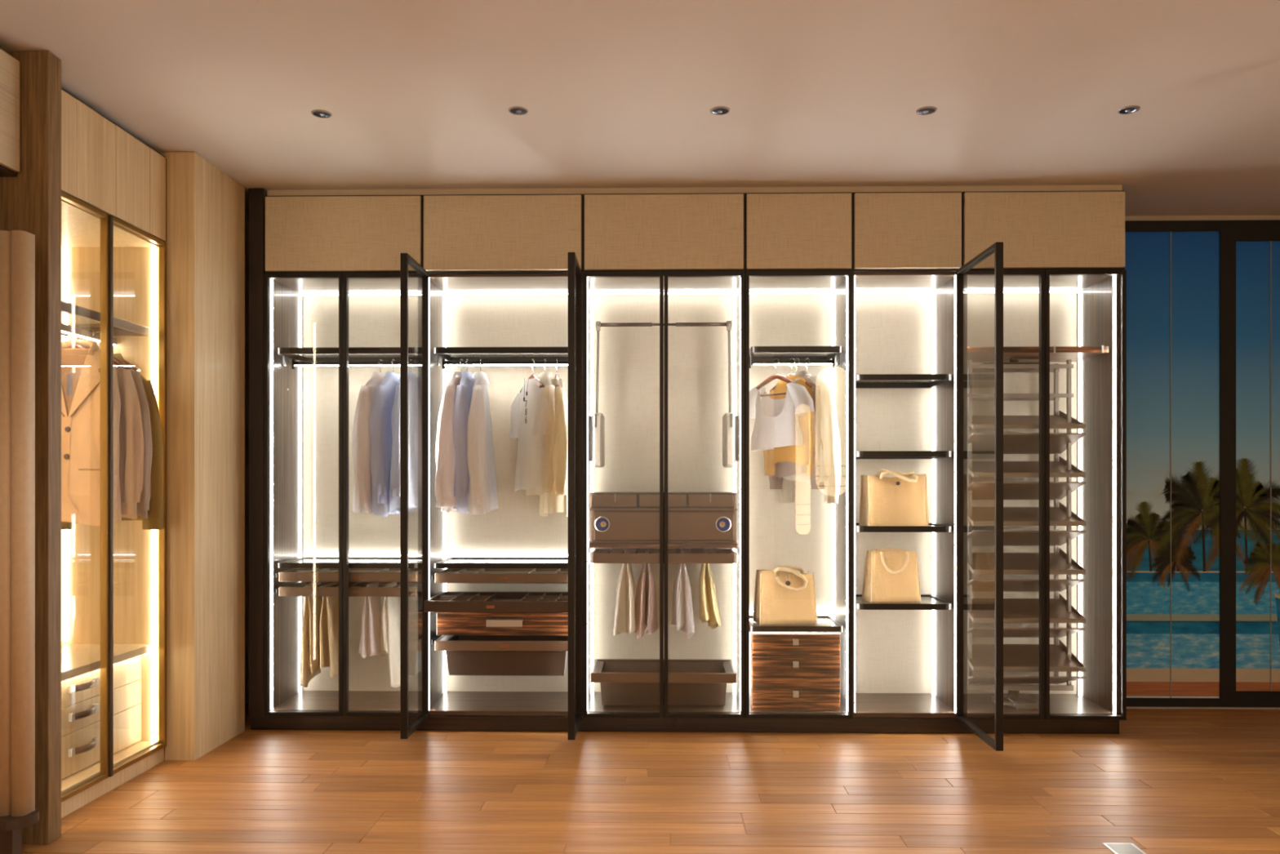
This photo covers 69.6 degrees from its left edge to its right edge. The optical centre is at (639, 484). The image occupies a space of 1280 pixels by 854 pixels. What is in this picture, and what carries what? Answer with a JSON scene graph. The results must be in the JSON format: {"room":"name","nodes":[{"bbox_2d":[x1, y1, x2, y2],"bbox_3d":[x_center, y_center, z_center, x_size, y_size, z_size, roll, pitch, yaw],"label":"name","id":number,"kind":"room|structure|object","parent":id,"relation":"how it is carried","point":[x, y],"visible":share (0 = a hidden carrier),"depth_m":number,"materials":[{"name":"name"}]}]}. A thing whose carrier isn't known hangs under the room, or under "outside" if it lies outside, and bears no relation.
{"room":"walk-in closet","nodes":[
{"label":"walk-in closet","id":0,"kind":"room"},
{"bbox_2d":[160,151,244,760],"bbox_3d":[-2.588,-0.140,4.881,0.738,3.040,0.559,0,0,1],"label":"column","id":1,"kind":"structure","parent":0,"point":[205,242],"depth_m":4.71,"materials":[{"name":"brown wood"}]},
{"bbox_2d":[0,0,1279,221],"bbox_3d":[0.801,-1.712,1.365,7.650,0.100,8.760,0,0,1],"label":"ceiling","id":2,"kind":"structure","parent":0,"point":[418,94],"depth_m":3.88,"materials":[{"name":"paint"}]},
{"bbox_2d":[266,185,1122,195],"bbox_3d":[0.236,-1.641,5.166,4.886,0.042,0.020,0,0,1],"label":"trim","id":3,"kind":"structure","parent":2,"relation":"attached to","point":[991,188],"depth_m":5.15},
{"bbox_2d":[22,703,1279,853],"bbox_3d":[0.801,1.440,1.365,7.650,0.120,8.760,0,0,1],"label":"floor","id":4,"kind":"structure","parent":0,"point":[1171,780],"depth_m":4.08,"materials":[{"name":"brown wood"}]},
{"bbox_2d":[0,230,39,853],"bbox_3d":[-2.397,0.240,3.292,0.474,2.280,0.140,0,0,1],"label":"curtain","id":5,"kind":"object","parent":4,"relation":"on","point":[18,811],"visible":1,"depth_m":3.27,"materials":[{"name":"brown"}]},
{"bbox_2d":[0,50,61,844],"bbox_3d":[-2.576,-0.140,3.567,0.623,3.040,0.078,0,0,1],"label":"post","id":6,"kind":"object","parent":4,"relation":"on","point":[30,202],"visible":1,"depth_m":3.52,"materials":[{"name":"brown wood"}]},
{"bbox_2d":[0,48,19,177],"bbox_3d":[-2.639,-1.398,2.888,0.523,0.444,1.274,0,0,1],"label":"upper cabinet","id":7,"kind":"object","parent":6,"relation":"attached to","point":[9,65],"visible":1,"depth_m":3.46,"materials":[{"name":"beige wood"}]},
{"bbox_2d":[61,88,166,817],"bbox_3d":[-2.626,-0.127,4.105,0.532,3.014,0.988,0,0,1],"label":"wardrobe","id":8,"kind":"object","parent":4,"relation":"on","point":[113,184],"visible":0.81,"depth_m":4.44,"materials":[{"name":"brown wood"}]},
{"bbox_2d":[61,339,121,525],"bbox_3d":[-2.619,-0.242,4.274,0.404,0.867,0.172,0,0,1],"label":"blazer","id":9,"kind":"object","parent":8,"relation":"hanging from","point":[80,367],"visible":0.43,"depth_m":4.22,"materials":[{"name":"beige fabric"}]},
{"bbox_2d":[86,328,123,368],"bbox_3d":[-2.617,-0.642,4.366,0.327,0.192,0.031,0,0,1],"label":"clothes hanger","id":10,"kind":"object","parent":8,"relation":"hanging from","point":[117,364],"visible":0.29,"depth_m":4.36,"materials":[{"name":"metal"}]},
{"bbox_2d":[97,349,143,519],"bbox_3d":[-2.617,-0.235,4.368,0.505,0.812,0.130,0,0,1],"label":"jacket","id":11,"kind":"object","parent":10,"relation":"hanging from","point":[131,428],"visible":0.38,"depth_m":4.34,"materials":[{"name":"beige fabric"}]},
{"bbox_2d":[61,300,149,336],"bbox_3d":[-2.645,-0.753,4.096,0.425,0.042,0.910,0,0,1],"label":"shelf","id":12,"kind":"object","parent":8,"relation":"attached to","point":[122,327],"depth_m":4.35,"materials":[{"name":"wood"}]},
{"bbox_2d":[61,643,151,680],"bbox_3d":[-2.656,0.813,4.106,0.441,0.038,0.952,0,0,1],"label":"countertop","id":13,"kind":"structure","parent":8,"relation":"on","point":[77,659],"depth_m":4.31,"materials":[{"name":"wood"}]},
{"bbox_2d":[96,331,132,369],"bbox_3d":[-2.615,-0.642,4.441,0.327,0.192,0.031,0,0,1],"label":"clothes hanger","id":14,"kind":"object","parent":8,"relation":"hanging from","point":[126,366],"visible":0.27,"depth_m":4.43,"materials":[{"name":"metal"}]},
{"bbox_2d":[113,354,152,518],"bbox_3d":[-2.616,-0.235,4.444,0.508,0.813,0.116,0,0,1],"label":"shirt","id":15,"kind":"object","parent":14,"relation":"hanging from","point":[143,505],"visible":0.11,"depth_m":4.42,"materials":[{"name":"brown fabric"}]},
{"bbox_2d":[121,359,140,372],"bbox_3d":[-2.614,-0.642,4.511,0.327,0.192,0.031,0,0,1],"label":"clothes hanger","id":16,"kind":"object","parent":8,"relation":"hanging from","point":[135,368],"visible":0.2,"depth_m":4.50,"materials":[{"name":"wood"}]},
{"bbox_2d":[61,353,164,529],"bbox_3d":[-2.614,-0.210,4.515,0.553,0.862,0.106,0,0,1],"label":"coat","id":17,"kind":"object","parent":16,"relation":"hanging from","point":[154,521],"visible":0.23,"depth_m":4.49,"materials":[{"name":"brown fabric"}]},
{"bbox_2d":[248,188,266,716],"bbox_3d":[-2.146,-0.178,5.449,0.084,2.960,0.586,0,0,1],"label":"filler panel","id":18,"kind":"object","parent":4,"relation":"on","point":[256,196],"visible":0.43,"depth_m":5.16,"materials":[{"name":"brown wood"}]},
{"bbox_2d":[263,195,422,716],"bbox_3d":[-1.656,-0.159,5.437,0.890,2.922,0.592,0,0,1],"label":"wardrobe","id":19,"kind":"object","parent":4,"relation":"on","point":[331,277],"visible":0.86,"depth_m":5.34,"materials":[{"name":"brown wood"}]},
{"bbox_2d":[300,581,322,687],"bbox_3d":[-1.925,0.876,5.418,0.130,0.592,0.272,0,0,1],"label":"trousers","id":20,"kind":"object","parent":19,"relation":"hanging from","point":[310,634],"visible":0.71,"depth_m":5.32,"materials":[{"name":"fabric"}]},
{"bbox_2d":[320,582,349,677],"bbox_3d":[-1.790,0.847,5.412,0.141,0.534,0.268,0,0,1],"label":"trousers","id":21,"kind":"object","parent":19,"relation":"hanging from","point":[329,616],"visible":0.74,"depth_m":5.33,"materials":[{"name":"fabric"}]},
{"bbox_2d":[277,556,417,568],"bbox_3d":[-1.657,0.461,5.420,0.807,0.029,0.425,0,0,1],"label":"shelf","id":22,"kind":"object","parent":19,"relation":"attached to","point":[282,562],"depth_m":5.23,"materials":[{"name":"black metal"}]},
{"bbox_2d":[277,346,417,361],"bbox_3d":[-1.657,-0.756,5.420,0.807,0.036,0.425,0,0,1],"label":"shelf","id":23,"kind":"object","parent":19,"relation":"attached to","point":[368,353],"depth_m":5.30,"materials":[{"name":"black metal"}]},
{"bbox_2d":[279,568,417,582],"bbox_3d":[-1.657,0.527,5.426,0.787,0.054,0.413,0,0,1],"label":"tray","id":24,"kind":"object","parent":19,"relation":"on","point":[330,575],"depth_m":5.23,"materials":[{"name":"fabric"}]},
{"bbox_2d":[358,582,383,657],"bbox_3d":[-1.574,0.803,5.416,0.132,0.446,0.275,0,0,1],"label":"trousers","id":25,"kind":"object","parent":19,"relation":"hanging from","point":[370,639],"visible":0.83,"depth_m":5.31,"materials":[{"name":"fabric"}]},
{"bbox_2d":[380,582,399,687],"bbox_3d":[-1.445,0.875,5.408,0.147,0.590,0.272,0,0,1],"label":"trousers","id":26,"kind":"object","parent":19,"relation":"hanging from","point":[390,615],"visible":0.71,"depth_m":5.31,"materials":[{"name":"beige fabric"}]},
{"label":"clothes hanger","id":27,"kind":"object","parent":19,"relation":"hanging from","visible":0},
{"bbox_2d":[351,371,385,513],"bbox_3d":[-1.522,-0.243,5.424,0.216,0.830,0.550,0,0,11],"label":"shirt","id":28,"kind":"object","parent":27,"relation":"hanging from","point":[361,442],"visible":0.41,"depth_m":5.20,"materials":[{"name":"fabric"}]},
{"bbox_2d":[400,194,583,739],"bbox_3d":[-0.766,-0.159,5.197,0.898,2.922,1.038,0,0,1],"label":"wardrobe","id":29,"kind":"object","parent":4,"relation":"on","point":[502,274],"visible":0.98,"depth_m":5.21,"materials":[{"name":"brown wood"}]},
{"bbox_2d":[424,591,568,612],"bbox_3d":[-0.765,0.666,5.222,0.813,0.061,0.448,0,0,1],"label":"tray","id":30,"kind":"object","parent":29,"relation":"on","point":[434,602],"depth_m":5.01,"materials":[{"name":"wood"}]},
{"bbox_2d":[433,556,568,568],"bbox_3d":[-0.762,0.461,5.403,0.815,0.029,0.425,0,0,1],"label":"shelf","id":31,"kind":"object","parent":29,"relation":"attached to","point":[438,562],"depth_m":5.28,"materials":[{"name":"black metal"}]},
{"bbox_2d":[433,346,568,360],"bbox_3d":[-0.762,-0.756,5.403,0.815,0.036,0.425,0,0,1],"label":"shelf","id":32,"kind":"object","parent":29,"relation":"attached to","point":[441,353],"depth_m":5.24,"materials":[{"name":"black metal"}]},
{"bbox_2d":[434,635,568,675],"bbox_3d":[-0.762,0.991,5.399,0.799,0.207,0.393,0,0,1],"label":"drawer","id":33,"kind":"object","parent":29,"relation":"on","point":[465,655],"depth_m":5.25,"materials":[{"name":"brown leather"}]},
{"bbox_2d":[435,568,568,582],"bbox_3d":[-0.762,0.532,5.409,0.795,0.056,0.413,0,0,1],"label":"tray","id":34,"kind":"object","parent":29,"relation":"on","point":[447,575],"depth_m":5.21,"materials":[{"name":"wood"}]},
{"bbox_2d":[520,358,544,392],"bbox_3d":[-0.636,-0.642,5.412,0.032,0.192,0.327,0,0,-29],"label":"clothes hanger","id":35,"kind":"object","parent":29,"relation":"hanging from","point":[540,384],"visible":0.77,"depth_m":5.37,"materials":[{"name":"wood"}]},
{"bbox_2d":[509,377,548,492],"bbox_3d":[-0.630,-0.287,5.414,0.142,0.678,0.552,0,0,-29],"label":"shirt","id":36,"kind":"object","parent":35,"relation":"hanging from","point":[528,424],"visible":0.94,"depth_m":5.34,"materials":[{"name":"white fabric"}]},
{"bbox_2d":[555,359,559,386],"bbox_3d":[-0.495,-0.642,5.411,0.032,0.192,0.327,0,0,-11],"label":"clothes hanger","id":37,"kind":"object","parent":29,"relation":"hanging from","point":[557,376],"visible":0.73,"depth_m":5.36,"materials":[{"name":"wood"}]},
{"bbox_2d":[539,377,568,516],"bbox_3d":[-0.481,-0.212,5.418,0.202,0.808,0.585,0,0,-11],"label":"shirt","id":38,"kind":"object","parent":37,"relation":"hanging from","point":[556,500],"visible":0.66,"depth_m":5.16,"materials":[{"name":"beige fabric"}]},
{"label":"clothes hanger","id":39,"kind":"object","parent":29,"relation":"hanging from","visible":0},
{"bbox_2d":[435,371,462,512],"bbox_3d":[-1.044,-0.249,5.422,0.209,0.819,0.585,0,0,11],"label":"shirt","id":40,"kind":"object","parent":39,"relation":"hanging from","point":[445,448],"visible":0.35,"depth_m":5.17,"materials":[{"name":"fabric"}]},
{"bbox_2d":[582,192,744,718],"bbox_3d":[0.138,-0.159,5.402,0.900,2.922,0.592,0,0,1],"label":"wardrobe","id":41,"kind":"object","parent":4,"relation":"on","point":[664,273],"visible":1,"depth_m":5.25,"materials":[{"name":"brown wood"}]},
{"bbox_2d":[613,548,635,635],"bbox_3d":[-0.089,0.635,5.379,0.148,0.499,0.273,0,0,1],"label":"trousers","id":42,"kind":"object","parent":41,"relation":"hanging from","point":[625,593],"visible":0.88,"depth_m":5.29,"materials":[{"name":"beige fabric"}]},
{"bbox_2d":[634,548,657,639],"bbox_3d":[0.025,0.636,5.376,0.162,0.502,0.268,0,0,1],"label":"trousers","id":43,"kind":"object","parent":41,"relation":"hanging from","point":[646,604],"visible":0.88,"depth_m":5.28,"materials":[{"name":"fabric"}]},
{"bbox_2d":[590,658,737,705],"bbox_3d":[0.136,1.158,5.373,0.822,0.194,0.410,0,0,1],"label":"drawer","id":44,"kind":"object","parent":41,"relation":"on","point":[623,682],"depth_m":5.22,"materials":[{"name":"brown metal"}]},
{"bbox_2d":[671,548,694,638],"bbox_3d":[0.250,0.633,5.377,0.136,0.495,0.267,0,0,1],"label":"trousers","id":45,"kind":"object","parent":41,"relation":"hanging from","point":[682,615],"visible":0.86,"depth_m":5.27,"materials":[{"name":"white fabric"}]},
{"bbox_2d":[698,548,721,629],"bbox_3d":[0.410,0.627,5.375,0.131,0.483,0.264,0,0,1],"label":"trousers","id":46,"kind":"object","parent":41,"relation":"hanging from","point":[708,606],"visible":0.84,"depth_m":5.28,"materials":[{"name":"yellow fabric"}]},
{"bbox_2d":[250,715,1119,733],"bbox_3d":[0.234,1.341,5.412,4.839,0.077,0.568,0,0,1],"label":"plinth","id":47,"kind":"object","parent":4,"relation":"on","point":[265,722],"visible":0.81,"depth_m":5.13,"materials":[{"name":"brown wood"}]},
{"bbox_2d":[744,192,853,718],"bbox_3d":[0.887,-0.159,5.388,0.595,2.922,0.592,0,0,1],"label":"wardrobe","id":48,"kind":"object","parent":4,"relation":"on","point":[798,273],"visible":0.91,"depth_m":5.28,"materials":[{"name":"brown wood"}]},
{"bbox_2d":[755,358,796,396],"bbox_3d":[0.792,-0.629,5.384,0.032,0.218,0.360,0,0,-41],"label":"clothes hanger","id":49,"kind":"object","parent":48,"relation":"hanging from","point":[775,375],"visible":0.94,"depth_m":5.39,"materials":[{"name":"wood"}]},
{"bbox_2d":[749,382,814,451],"bbox_3d":[0.796,-0.392,5.388,0.104,0.387,0.542,0,0,-41],"label":"scoop neck top","id":50,"kind":"object","parent":49,"relation":"hanging from","point":[776,424],"visible":0.98,"depth_m":5.34,"materials":[{"name":"white fabric"}]},
{"bbox_2d":[752,565,817,624],"bbox_3d":[0.841,0.633,5.343,0.342,0.335,0.159,0,0,-8],"label":"tote bag","id":51,"kind":"object","parent":48,"relation":"in","point":[780,597],"visible":1,"depth_m":5.28,"materials":[{"name":"leather"}]},
{"bbox_2d":[769,358,811,391],"bbox_3d":[0.886,-0.642,5.383,0.032,0.192,0.327,0,0,-39],"label":"clothes hanger","id":52,"kind":"object","parent":48,"relation":"hanging from","point":[806,383],"visible":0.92,"depth_m":5.38,"materials":[{"name":"wood"}]},
{"bbox_2d":[763,375,816,475],"bbox_3d":[0.891,-0.340,5.390,0.124,0.577,0.442,0,0,-39],"label":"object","id":53,"kind":"object","parent":52,"relation":"hanging from","point":[802,454],"visible":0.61,"depth_m":5.29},
{"bbox_2d":[749,622,840,710],"bbox_3d":[0.881,1.054,5.367,0.497,0.440,0.434,0,0,1],"label":"chest","id":54,"kind":"object","parent":48,"relation":"on","point":[788,670],"visible":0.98,"depth_m":5.17,"materials":[{"name":"brown wood"}]},
{"bbox_2d":[749,346,842,359],"bbox_3d":[0.886,-0.756,5.372,0.512,0.036,0.425,0,0,1],"label":"shelf","id":55,"kind":"object","parent":48,"relation":"attached to","point":[756,353],"depth_m":5.21,"materials":[{"name":"black metal"}]},
{"bbox_2d":[749,615,844,632],"bbox_3d":[0.885,0.813,5.372,0.533,0.034,0.425,0,0,1],"label":"shelf","id":56,"kind":"object","parent":48,"relation":"attached to","point":[837,622],"depth_m":5.16,"materials":[{"name":"black metal"}]},
{"bbox_2d":[794,358,815,386],"bbox_3d":[0.913,-0.642,5.383,0.032,0.192,0.327,0,0,-33],"label":"clothes hanger","id":57,"kind":"object","parent":48,"relation":"hanging from","point":[811,384],"visible":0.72,"depth_m":5.27,"materials":[{"name":"wood"}]},
{"bbox_2d":[768,370,824,488],"bbox_3d":[0.915,-0.315,5.383,0.124,0.687,0.486,0,0,-33],"label":"shirt","id":58,"kind":"object","parent":57,"relation":"hanging from","point":[783,468],"visible":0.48,"depth_m":5.22,"materials":[{"name":"beige fabric"}]},
{"bbox_2d":[777,375,840,503],"bbox_3d":[0.982,-0.260,5.384,0.214,0.737,0.526,0,0,-17],"label":"cardigan","id":59,"kind":"object","parent":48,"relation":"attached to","point":[830,456],"visible":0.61,"depth_m":5.17,"materials":[{"name":"beige fabric"}]},
{"bbox_2d":[852,191,1003,751],"bbox_3d":[1.481,-0.159,5.076,0.603,2.922,1.193,0,0,1],"label":"wardrobe","id":60,"kind":"object","parent":4,"relation":"on","point":[908,272],"visible":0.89,"depth_m":5.39,"materials":[{"name":"brown wood"}]},
{"bbox_2d":[862,547,920,602],"bbox_3d":[1.456,0.521,5.333,0.302,0.304,0.146,0,0,-7],"label":"tote bag","id":61,"kind":"object","parent":60,"relation":"on","point":[890,574],"visible":1,"depth_m":5.28,"materials":[{"name":"leather"}]},
{"bbox_2d":[858,468,928,525],"bbox_3d":[1.471,0.075,5.327,0.357,0.329,0.178,0,0,-7],"label":"tote bag","id":62,"kind":"object","parent":60,"relation":"on","point":[901,500],"visible":0.98,"depth_m":5.27,"materials":[{"name":"leather"}]},
{"bbox_2d":[855,594,952,609],"bbox_3d":[1.485,0.686,5.368,0.560,0.033,0.440,0,0,1],"label":"shelf","id":63,"kind":"object","parent":60,"relation":"attached to","point":[928,602],"depth_m":5.15,"materials":[{"name":"black metal"}]},
{"bbox_2d":[855,373,952,388],"bbox_3d":[1.485,-0.599,5.368,0.560,0.033,0.440,0,0,1],"label":"shelf","id":64,"kind":"object","parent":60,"relation":"attached to","point":[863,380],"depth_m":5.36,"materials":[{"name":"black metal"}]},
{"bbox_2d":[961,191,1126,719],"bbox_3d":[2.236,-0.159,5.362,0.893,2.922,0.592,0,0,1],"label":"wardrobe","id":65,"kind":"object","parent":4,"relation":"on","point":[1064,273],"visible":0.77,"depth_m":5.18,"materials":[{"name":"brown wood"}]},
{"bbox_2d":[967,356,1085,706],"bbox_3d":[2.181,0.268,5.317,0.626,2.013,0.344,0,0,1],"label":"shoe rack","id":66,"kind":"object","parent":65,"relation":"in","point":[980,657],"visible":0.76,"depth_m":5.28,"materials":[{"name":"wood"}]},
{"bbox_2d":[967,639,1085,671],"bbox_3d":[2.181,0.983,5.302,0.626,0.128,0.314,0,0,1],"label":"tray","id":67,"kind":"object","parent":66,"relation":"on","point":[980,657],"depth_m":5.28,"materials":[{"name":"brown metal"}]},
{"bbox_2d":[967,627,1085,637],"bbox_3d":[2.181,0.856,5.302,0.626,0.106,0.314,0,0,1],"label":"tray","id":68,"kind":"object","parent":66,"relation":"on","point":[971,632],"depth_m":5.27,"materials":[{"name":"brown metal"}]},
{"bbox_2d":[967,593,1085,622],"bbox_3d":[2.181,0.712,5.302,0.626,0.128,0.314,0,0,1],"label":"tray","id":69,"kind":"object","parent":66,"relation":"on","point":[1061,609],"depth_m":5.28,"materials":[{"name":"brown metal"}]},
{"bbox_2d":[967,578,1085,591],"bbox_3d":[2.181,0.584,5.302,0.626,0.106,0.314,0,0,1],"label":"tray","id":70,"kind":"object","parent":66,"relation":"on","point":[973,584],"depth_m":5.27,"materials":[{"name":"wood"}]},
{"bbox_2d":[967,547,1085,574],"bbox_3d":[2.181,0.440,5.302,0.626,0.128,0.314,0,0,1],"label":"tray","id":71,"kind":"object","parent":66,"relation":"on","point":[1061,562],"depth_m":5.28,"materials":[{"name":"wood"}]},
{"bbox_2d":[967,530,1085,545],"bbox_3d":[2.181,0.311,5.302,0.626,0.106,0.314,0,0,1],"label":"tray","id":72,"kind":"object","parent":66,"relation":"on","point":[974,537],"depth_m":5.27,"materials":[{"name":"wood"}]},
{"bbox_2d":[967,502,1085,525],"bbox_3d":[2.181,0.169,5.302,0.626,0.128,0.314,0,0,1],"label":"tray","id":73,"kind":"object","parent":66,"relation":"on","point":[1060,514],"depth_m":5.28,"materials":[{"name":"brown metal"}]},
{"bbox_2d":[967,481,1085,499],"bbox_3d":[2.181,0.039,5.302,0.626,0.106,0.314,0,0,1],"label":"tray","id":74,"kind":"object","parent":66,"relation":"on","point":[975,490],"depth_m":5.27,"materials":[{"name":"brown metal"}]},
{"bbox_2d":[967,456,1085,477],"bbox_3d":[2.181,-0.102,5.302,0.626,0.128,0.314,0,0,1],"label":"tray","id":75,"kind":"object","parent":66,"relation":"on","point":[1059,468],"depth_m":5.28,"materials":[{"name":"brown metal"}]},
{"bbox_2d":[967,432,1085,453],"bbox_3d":[2.181,-0.233,5.302,0.626,0.106,0.314,0,0,1],"label":"tray","id":76,"kind":"object","parent":66,"relation":"on","point":[977,442],"depth_m":5.27,"materials":[{"name":"wood"}]},
{"bbox_2d":[967,410,1085,428],"bbox_3d":[2.181,-0.374,5.302,0.626,0.128,0.314,0,0,1],"label":"tray","id":77,"kind":"object","parent":66,"relation":"on","point":[1060,420],"depth_m":5.28,"materials":[{"name":"brown metal"}]},
{"bbox_2d":[967,346,1108,362],"bbox_3d":[2.219,-0.755,5.359,0.820,0.034,0.400,0,0,1],"label":"shelf","id":78,"kind":"object","parent":65,"relation":"attached to","point":[1075,353],"depth_m":5.21,"materials":[{"name":"brown wood"}]},
{"bbox_2d":[244,215,1279,703],"bbox_3d":[0.886,-0.131,5.794,7.650,3.262,0.100,0,0,1],"label":"wall","id":79,"kind":"structure","parent":0,"point":[1150,217],"depth_m":5.81,"materials":[{"name":"paint"}]},
{"bbox_2d":[1124,219,1279,709],"bbox_3d":[3.499,-0.121,5.664,2.320,3.002,0.022,0,0,1],"label":"window","id":80,"kind":"structure","parent":79,"relation":"attached to","point":[1203,296],"depth_m":5.67,"materials":[{"name":"glass"}]},
{"bbox_2d":[1126,538,1178,590],"bbox_3d":[3.136,0.493,5.673,0.411,0.322,0.001,0,0,1],"label":"palm tree","id":81,"kind":"object","parent":80,"relation":"attached to","point":[1152,564],"depth_m":5.67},
{"bbox_2d":[1126,501,1182,582],"bbox_3d":[3.181,0.353,5.672,0.408,0.515,0.001,0,0,1],"label":"palm tree","id":82,"kind":"object","parent":80,"relation":"attached to","point":[1154,529],"depth_m":5.67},
{"bbox_2d":[1151,535,1200,591],"bbox_3d":[3.302,0.487,5.670,0.315,0.358,0.001,0,0,1],"label":"palm tree","id":83,"kind":"object","parent":80,"relation":"attached to","point":[1175,560],"depth_m":5.67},
{"bbox_2d":[1126,529,1279,571],"label":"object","id":84,"kind":"object","parent":80,"relation":"attached to","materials":[{"name":"liquid"}]},
{"bbox_2d":[1126,572,1279,582],"bbox_3d":[3.499,0.573,5.668,2.320,0.057,0.001,0,0,1],"label":"pool edge","id":85,"kind":"object","parent":80,"relation":"attached to","point":[1140,576],"depth_m":5.67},
{"bbox_2d":[1171,512,1248,582],"bbox_3d":[3.512,0.393,5.666,0.502,0.444,0.001,0,0,1],"label":"palm tree","id":86,"kind":"object","parent":80,"relation":"attached to","point":[1206,547],"depth_m":5.67,"materials":[{"name":"plant"}]},
{"bbox_2d":[1204,511,1241,572],"bbox_3d":[3.596,0.349,5.664,0.256,0.396,0.001,0,0,1],"label":"palm tree","id":87,"kind":"object","parent":80,"relation":"attached to","point":[1238,513],"depth_m":5.67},
{"bbox_2d":[1243,545,1270,602],"bbox_3d":[3.793,0.551,5.660,0.192,0.360,0.001,0,0,1],"label":"palm tree","id":88,"kind":"object","parent":80,"relation":"attached to","point":[1256,558],"depth_m":5.66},
{"bbox_2d":[1244,537,1279,594],"bbox_3d":[3.886,0.502,5.659,0.352,0.361,0.001,0,0,1],"label":"palm tree","id":89,"kind":"object","parent":80,"relation":"attached to","point":[1261,554],"depth_m":5.66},
{"bbox_2d":[1126,513,1176,555],"bbox_3d":[3.136,0.320,5.673,0.412,0.286,0.001,0,0,1],"label":"palm tree","id":90,"kind":"object","parent":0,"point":[1147,534],"depth_m":5.67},
{"bbox_2d":[1126,613,1277,622],"bbox_3d":[3.499,0.825,5.668,2.320,0.047,0.001,0,0,1],"label":"pool edge","id":91,"kind":"object","parent":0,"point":[1149,617],"depth_m":5.67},
{"bbox_2d":[1126,620,1278,634],"bbox_3d":[3.499,0.883,5.668,2.320,0.079,0.001,0,0,1],"label":"pool edge","id":92,"kind":"object","parent":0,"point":[1136,626],"depth_m":5.67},
{"bbox_2d":[1126,633,1279,668],"bbox_3d":[3.499,1.028,5.668,2.320,0.212,0.001,0,0,1],"label":"swimming pool","id":93,"kind":"object","parent":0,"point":[1199,651],"depth_m":5.67,"materials":[{"name":"liquid"}]},
{"bbox_2d":[1126,581,1279,614],"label":"swimming pool","id":94,"kind":"object","parent":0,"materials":[{"name":"liquid"}]},
{"bbox_2d":[1126,681,1279,696],"bbox_3d":[3.499,1.262,5.668,2.320,0.089,0.001,0,0,1],"label":"deck","id":95,"kind":"object","parent":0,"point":[1133,688],"depth_m":5.67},
{"bbox_2d":[1126,667,1279,682],"bbox_3d":[3.499,1.176,5.668,2.320,0.084,0.001,0,0,1],"label":"deck","id":96,"kind":"object","parent":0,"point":[1133,674],"depth_m":5.67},
{"bbox_2d":[1156,470,1251,568],"bbox_3d":[3.471,0.222,5.667,0.595,0.659,0.001,0,0,1],"label":"palm tree","id":97,"kind":"object","parent":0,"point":[1204,517],"depth_m":5.67,"materials":[{"name":"plant"}]},
{"bbox_2d":[1153,460,1254,558],"bbox_3d":[3.479,0.167,5.667,0.629,0.634,0.001,0,0,1],"label":"palm tree","id":98,"kind":"object","parent":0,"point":[1202,508],"depth_m":5.67,"materials":[{"name":"plant"}]},
{"bbox_2d":[1193,477,1279,547],"bbox_3d":[3.712,0.204,5.662,0.632,0.497,0.001,0,0,1],"label":"palm tree","id":99,"kind":"object","parent":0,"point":[1228,512],"depth_m":5.66,"materials":[{"name":"plant"}]},
{"bbox_2d":[1197,457,1279,569],"bbox_3d":[3.713,0.187,5.662,0.603,0.702,0.001,0,0,1],"label":"palm tree","id":100,"kind":"object","parent":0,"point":[1238,499],"depth_m":5.66,"materials":[{"name":"plant"}]},
{"bbox_2d":[1239,564,1279,604],"bbox_3d":[3.889,0.617,5.659,0.418,0.255,0.001,0,0,1],"label":"palm tree","id":101,"kind":"object","parent":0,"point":[1259,584],"depth_m":5.66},
{"bbox_3d":[-1.449,-0.642,5.430,0.031,0.192,0.327,0,0,7],"label":"clothes hanger","id":102,"kind":"object","parent":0,"visible":0},
{"bbox_2d":[368,371,413,516],"bbox_3d":[-1.452,-0.236,5.430,0.198,0.843,0.546,0,0,7],"label":"shirt","id":103,"kind":"object","parent":102,"relation":"hanging from","point":[380,420],"visible":0.52,"depth_m":5.21,"materials":[{"name":"blue fabric"}]},
{"bbox_3d":[-1.345,-0.642,5.429,0.031,0.192,0.327,0,0,3],"label":"clothes hanger","id":104,"kind":"object","parent":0,"visible":0},
{"bbox_2d":[389,371,417,511],"bbox_3d":[-1.354,-0.249,5.427,0.208,0.818,0.560,0,0,3],"label":"shirt","id":105,"kind":"object","parent":104,"relation":"hanging from","point":[394,495],"visible":0.41,"depth_m":5.24,"materials":[{"name":"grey fabric"}]},
{"bbox_3d":[-0.933,-0.642,5.421,0.031,0.192,0.327,0,0,-5],"label":"clothes hanger","id":106,"kind":"object","parent":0,"visible":0},
{"bbox_2d":[466,371,497,514],"bbox_3d":[-0.938,-0.243,5.421,0.191,0.830,0.555,0,0,-5],"label":"shirt","id":107,"kind":"object","parent":106,"relation":"hanging from","point":[482,487],"visible":0.98,"depth_m":5.19,"materials":[{"name":"white fabric"}]},
{"label":"clothes hanger","id":108,"kind":"object","parent":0,"visible":0},
{"bbox_2d":[525,371,555,495],"bbox_3d":[-0.570,-0.293,5.412,0.191,0.730,0.560,0,0,-15],"label":"shirt","id":109,"kind":"object","parent":108,"relation":"hanging from","point":[549,438],"visible":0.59,"depth_m":5.17,"materials":[{"name":"beige fabric"}]},
{"bbox_3d":[-1.013,-0.642,5.423,0.031,0.192,0.327,0,0,-1],"label":"clothes hanger","id":110,"kind":"object","parent":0,"visible":0},
{"bbox_2d":[453,371,475,513],"bbox_3d":[-1.030,-0.243,5.423,0.165,0.830,0.554,0,0,-1],"label":"shirt","id":111,"kind":"object","parent":110,"relation":"hanging from","point":[463,395],"visible":0.62,"depth_m":5.18,"materials":[{"name":"white fabric"}]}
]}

